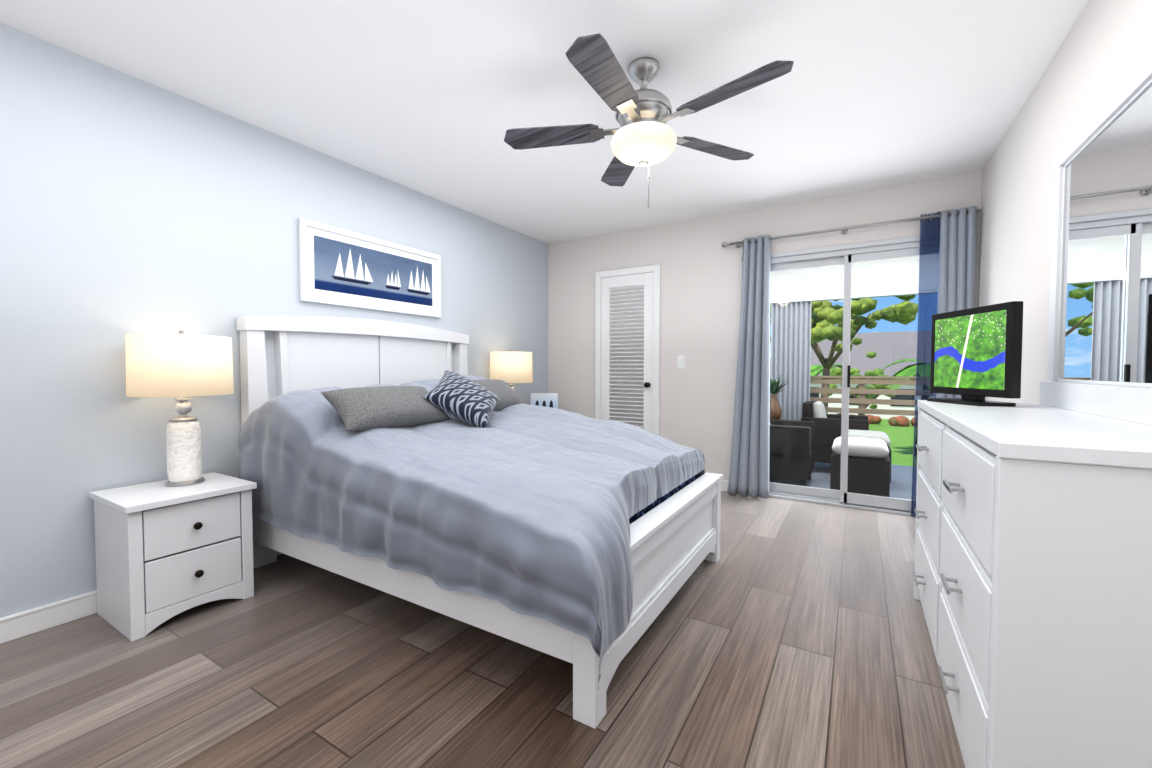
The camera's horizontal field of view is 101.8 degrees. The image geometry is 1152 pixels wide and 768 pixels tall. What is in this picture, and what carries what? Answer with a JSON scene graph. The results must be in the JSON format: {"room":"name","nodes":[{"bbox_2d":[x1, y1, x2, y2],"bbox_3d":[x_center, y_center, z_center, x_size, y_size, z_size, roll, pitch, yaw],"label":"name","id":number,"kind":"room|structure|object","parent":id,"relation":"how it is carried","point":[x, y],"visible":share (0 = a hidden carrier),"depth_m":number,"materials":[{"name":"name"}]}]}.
{"room":"bedroom","nodes":[
{"label":"bedroom","id":0,"kind":"room"},
{"bbox_2d":[0,23,548,617],"bbox_3d":[-1.784,-0.223,2.787,0.120,2.450,5.780,1,2,31],"label":"wall","id":1,"kind":"structure","parent":0,"point":[128,203],"depth_m":2.18,"materials":[{"name":"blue paint"}]},
{"bbox_2d":[0,551,282,643],"bbox_3d":[-1.726,0.951,2.789,0.021,0.103,5.540,1,2,31],"label":"baseboard","id":2,"kind":"structure","parent":1,"relation":"attached to","point":[29,622],"depth_m":1.96,"materials":[{"name":"white wood"}]},
{"bbox_2d":[298,218,440,317],"bbox_3d":[-1.378,-0.766,3.290,0.030,0.495,1.100,1,2,31],"label":"framed picture","id":3,"kind":"object","parent":1,"relation":"attached to","point":[341,267],"visible":1,"depth_m":3.18,"materials":[{"name":"white"}]},
{"bbox_2d":[0,491,964,767],"bbox_3d":[-0.185,1.082,1.863,3.855,0.100,5.780,1,2,31],"label":"floor","id":4,"kind":"structure","parent":0,"point":[782,633],"depth_m":1.64,"materials":[{"name":"brown wood"}]},
{"bbox_2d":[89,472,256,641],"bbox_3d":[-1.830,0.748,2.153,0.448,0.550,0.469,1,2,31],"label":"nightstand","id":5,"kind":"object","parent":4,"relation":"on","point":[163,552],"visible":1,"depth_m":2.01,"materials":[{"name":"white wood"}]},
{"bbox_2d":[125,330,233,486],"bbox_3d":[-1.853,0.108,2.208,0.386,0.725,0.386,1,2,31],"label":"lamp","id":6,"kind":"object","parent":5,"relation":"on","point":[181,365],"visible":1,"depth_m":2.10,"materials":[{"name":"ceramic"}]},
{"bbox_2d":[236,316,722,728],"bbox_3d":[-0.458,0.295,2.638,2.306,1.425,1.798,1,2,31],"label":"bed","id":7,"kind":"object","parent":4,"relation":"on","point":[416,464],"visible":1,"depth_m":2.00,"materials":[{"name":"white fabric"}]},
{"bbox_2d":[913,400,1151,767],"bbox_3d":[1.415,0.571,1.484,0.487,0.945,1.510,1,2,31],"label":"dresser","id":8,"kind":"object","parent":4,"relation":"on","point":[1032,574],"visible":1,"depth_m":0.92,"materials":[{"name":"white wood"}]},
{"bbox_2d":[927,301,1022,405],"bbox_3d":[1.659,-0.117,1.974,0.140,0.400,0.440,0,2,4],"label":"tv","id":9,"kind":"object","parent":8,"relation":"on","point":[976,356],"visible":1,"depth_m":1.91,"materials":[{"name":"black plastic"}]},
{"bbox_2d":[1039,46,1151,425],"bbox_3d":[1.606,-0.407,1.346,0.058,1.020,1.329,1,2,31],"label":"mirror","id":10,"kind":"object","parent":8,"relation":"on","point":[1099,359],"visible":1,"depth_m":1.51,"materials":[{"name":"white mirror"}]},
{"bbox_3d":[-0.454,0.676,4.432,0.448,0.550,0.864,1,2,31],"label":"nightstand","id":11,"kind":"object","parent":4,"relation":"on","visible":0},
{"bbox_2d":[490,349,532,390],"bbox_3d":[-0.590,0.043,4.272,0.386,0.725,0.386,1,2,31],"label":"lamp","id":12,"kind":"object","parent":11,"relation":"on","point":[510,366],"visible":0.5,"depth_m":4.10,"materials":[{"name":"ceramic"}]},
{"bbox_2d":[531,393,557,408],"bbox_3d":[-0.317,0.242,4.666,0.270,0.300,0.023,0,-5,-4],"label":"canvas art","id":13,"kind":"object","parent":11,"relation":"on","point":[546,399],"visible":0.51,"depth_m":4.66,"materials":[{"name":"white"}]},
{"bbox_2d":[0,0,1088,243],"bbox_3d":[-0.185,-1.467,1.783,3.855,0.100,5.780,1,2,31],"label":"ceiling","id":14,"kind":"structure","parent":0,"point":[434,98],"depth_m":2.22,"materials":[{"name":"white paint"}]},
{"bbox_2d":[504,33,793,207],"bbox_3d":[0.294,-1.105,2.071,1.244,0.641,1.216,1,2,31],"label":"fan","id":15,"kind":"object","parent":14,"relation":"hanging from","point":[644,135],"visible":1,"depth_m":2.02,"materials":[{"name":"grey wood"}]},
{"bbox_2d":[548,172,981,480],"bbox_3d":[1.277,-0.269,4.245,3.615,2.450,0.120,1,2,31],"label":"wall","id":16,"kind":"structure","parent":0,"point":[700,296],"depth_m":4.25,"materials":[{"name":"white paint"}]},
{"bbox_2d":[595,264,660,435],"bbox_3d":[0.487,-0.095,4.610,0.690,2.080,0.095,1,2,31],"label":"closet door","id":17,"kind":"structure","parent":16,"relation":"in","point":[627,345],"depth_m":4.61,"materials":[{"name":"white wood"}]},
{"bbox_2d":[677,355,684,367],"bbox_3d":[0.974,-0.207,4.349,0.072,0.116,0.018,1,2,31],"label":"switch plate","id":18,"kind":"object","parent":16,"relation":"attached to","point":[680,361],"visible":1,"depth_m":4.35,"materials":[{"name":"white plastic"}]},
{"bbox_2d":[721,480,727,491],"bbox_3d":[1.242,0.908,4.225,3.615,0.100,0.014,1,2,31],"label":"baseboard","id":19,"kind":"structure","parent":16,"relation":"attached to","point":[724,485],"depth_m":4.17,"materials":[{"name":"white wood"}]},
{"bbox_2d":[741,234,938,516],"bbox_3d":[2.126,-0.057,3.727,1.550,2.060,0.122,1,2,31],"label":"sliding door","id":20,"kind":"structure","parent":16,"relation":"in","point":[847,255],"depth_m":3.69,"materials":[{"name":"clear glass"}]},
{"bbox_2d":[721,206,980,517],"bbox_3d":[2.005,-0.128,3.656,1.726,2.183,0.141,1,2,31],"label":"curtains","id":21,"kind":"object","parent":16,"relation":"attached to","point":[749,459],"visible":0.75,"depth_m":3.88,"materials":[{"name":"grey fabric"}]},
{"bbox_2d":[978,0,1151,402],"bbox_3d":[1.414,-0.162,0.859,0.120,2.450,5.780,1,2,31],"label":"wall","id":22,"kind":"structure","parent":0,"point":[1104,47],"depth_m":2.15,"materials":[{"name":"white paint"}]},
{"label":"outside","id":23,"kind":"structure","parent":0,"visible":0},
{"bbox_2d":[869,419,916,466],"bbox_3d":[33.954,2.597,52.348,130.000,0.300,115.460,1,2,31],"label":"ground","id":24,"kind":"structure","parent":23,"point":[896,441],"depth_m":26.89,"materials":[{"name":"green plant"}]},
{"bbox_2d":[810,364,851,397],"bbox_3d":[17.899,0.802,33.614,3.986,4.494,3.977,1,2,31],"label":"palm","id":25,"kind":"object","parent":24,"relation":"on","point":[813,372],"depth_m":32.80,"materials":[{"name":"green plant"}]},
{"bbox_2d":[771,295,917,413],"bbox_3d":[7.345,0.275,13.055,3.477,6.822,5.109,1,2,31],"label":"tree","id":26,"kind":"object","parent":24,"relation":"on","point":[816,321],"depth_m":12.26,"materials":[{"name":"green plant"}]},
{"bbox_2d":[770,330,933,419],"bbox_3d":[36.444,-0.964,39.901,42.400,7.600,15.400,1,2,31],"label":"building","id":27,"kind":"structure","parent":24,"relation":"on","point":[894,349],"depth_m":40.86,"materials":[{"name":"beige"}]},
{"bbox_2d":[829,351,894,408],"bbox_3d":[10.351,1.166,17.199,2.323,4.782,2.922,1,2,31],"label":"bush","id":28,"kind":"object","parent":24,"relation":"on","point":[871,354],"depth_m":16.82,"materials":[{"name":"green plant"}]},
{"bbox_2d":[837,413,917,426],"bbox_3d":[24.595,2.758,33.200,22.488,1.063,2.396,1,2,31],"label":"shrubs","id":29,"kind":"object","parent":24,"relation":"on","point":[877,420],"depth_m":33.57,"materials":[{"name":"red plant"}]},
{"bbox_2d":[882,359,930,455],"bbox_3d":[16.335,1.122,21.711,3.786,4.600,3.768,1,2,31],"label":"palm","id":30,"kind":"object","parent":24,"relation":"on","point":[907,370],"depth_m":21.68,"materials":[{"name":"green plant"}]},
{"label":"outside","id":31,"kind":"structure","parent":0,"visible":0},
{"bbox_2d":[769,462,916,499],"bbox_3d":[2.755,1.048,4.718,3.100,0.188,2.135,1,2,31],"label":"floor","id":32,"kind":"structure","parent":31,"point":[896,491],"depth_m":4.64,"materials":[{"name":"grey concrete"}]},
{"bbox_2d":[769,419,814,485],"bbox_3d":[1.973,0.588,4.588,0.620,0.740,0.620,1,2,31],"label":"patio chair","id":33,"kind":"object","parent":32,"relation":"on","point":[799,465],"depth_m":4.26,"materials":[{"name":"brown wicker"}]},
{"bbox_2d":[801,401,868,462],"bbox_3d":[2.852,0.571,5.155,0.620,0.740,0.620,1,2,31],"label":"patio chair","id":34,"kind":"object","parent":32,"relation":"on","point":[821,418],"depth_m":4.95,"materials":[{"name":"brown wicker"}]},
{"bbox_2d":[770,375,933,415],"bbox_3d":[3.280,0.416,5.570,3.100,1.022,0.100,1,2,31],"label":"railing","id":35,"kind":"object","parent":32,"relation":"on","point":[861,380],"depth_m":5.44,"materials":[{"name":"brown wood"}]},
{"bbox_2d":[830,437,889,496],"bbox_3d":[2.434,0.726,4.022,0.420,0.500,0.420,1,2,31],"label":"ottoman","id":36,"kind":"object","parent":32,"relation":"on","point":[874,465],"depth_m":3.84,"materials":[{"name":"brown wicker"}]},
{"bbox_2d":[840,430,891,482],"bbox_3d":[2.789,0.710,4.532,0.420,0.500,0.420,1,2,31],"label":"ottoman","id":37,"kind":"object","parent":32,"relation":"on","point":[880,435],"depth_m":4.37,"materials":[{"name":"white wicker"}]},
{"bbox_3d":[2.164,0.675,5.141,0.360,0.533,0.360,1,2,31],"label":"side table","id":38,"kind":"object","parent":32,"relation":"on","visible":0},
{"bbox_2d":[770,375,787,419],"bbox_3d":[2.204,0.151,5.143,0.304,0.515,0.320,1,2,31],"label":"plant","id":39,"kind":"object","parent":38,"relation":"on","point":[775,412],"depth_m":5.07,"materials":[{"name":"green plant"}]},
{"bbox_2d":[770,254,938,303],"bbox_3d":[2.753,-1.321,4.641,3.100,0.670,2.140,1,2,31],"label":"ceiling","id":40,"kind":"structure","parent":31,"point":[824,285],"depth_m":5.42,"materials":[{"name":"white paint"}]},
{"bbox_2d":[770,289,936,420],"bbox_3d":[3.116,-0.047,5.409,1.630,1.935,0.100,1,2,31],"label":"curtains","id":41,"kind":"object","parent":40,"relation":"hanging from","point":[805,349],"depth_m":5.68,"materials":[{"name":"grey fabric"}]}
]}

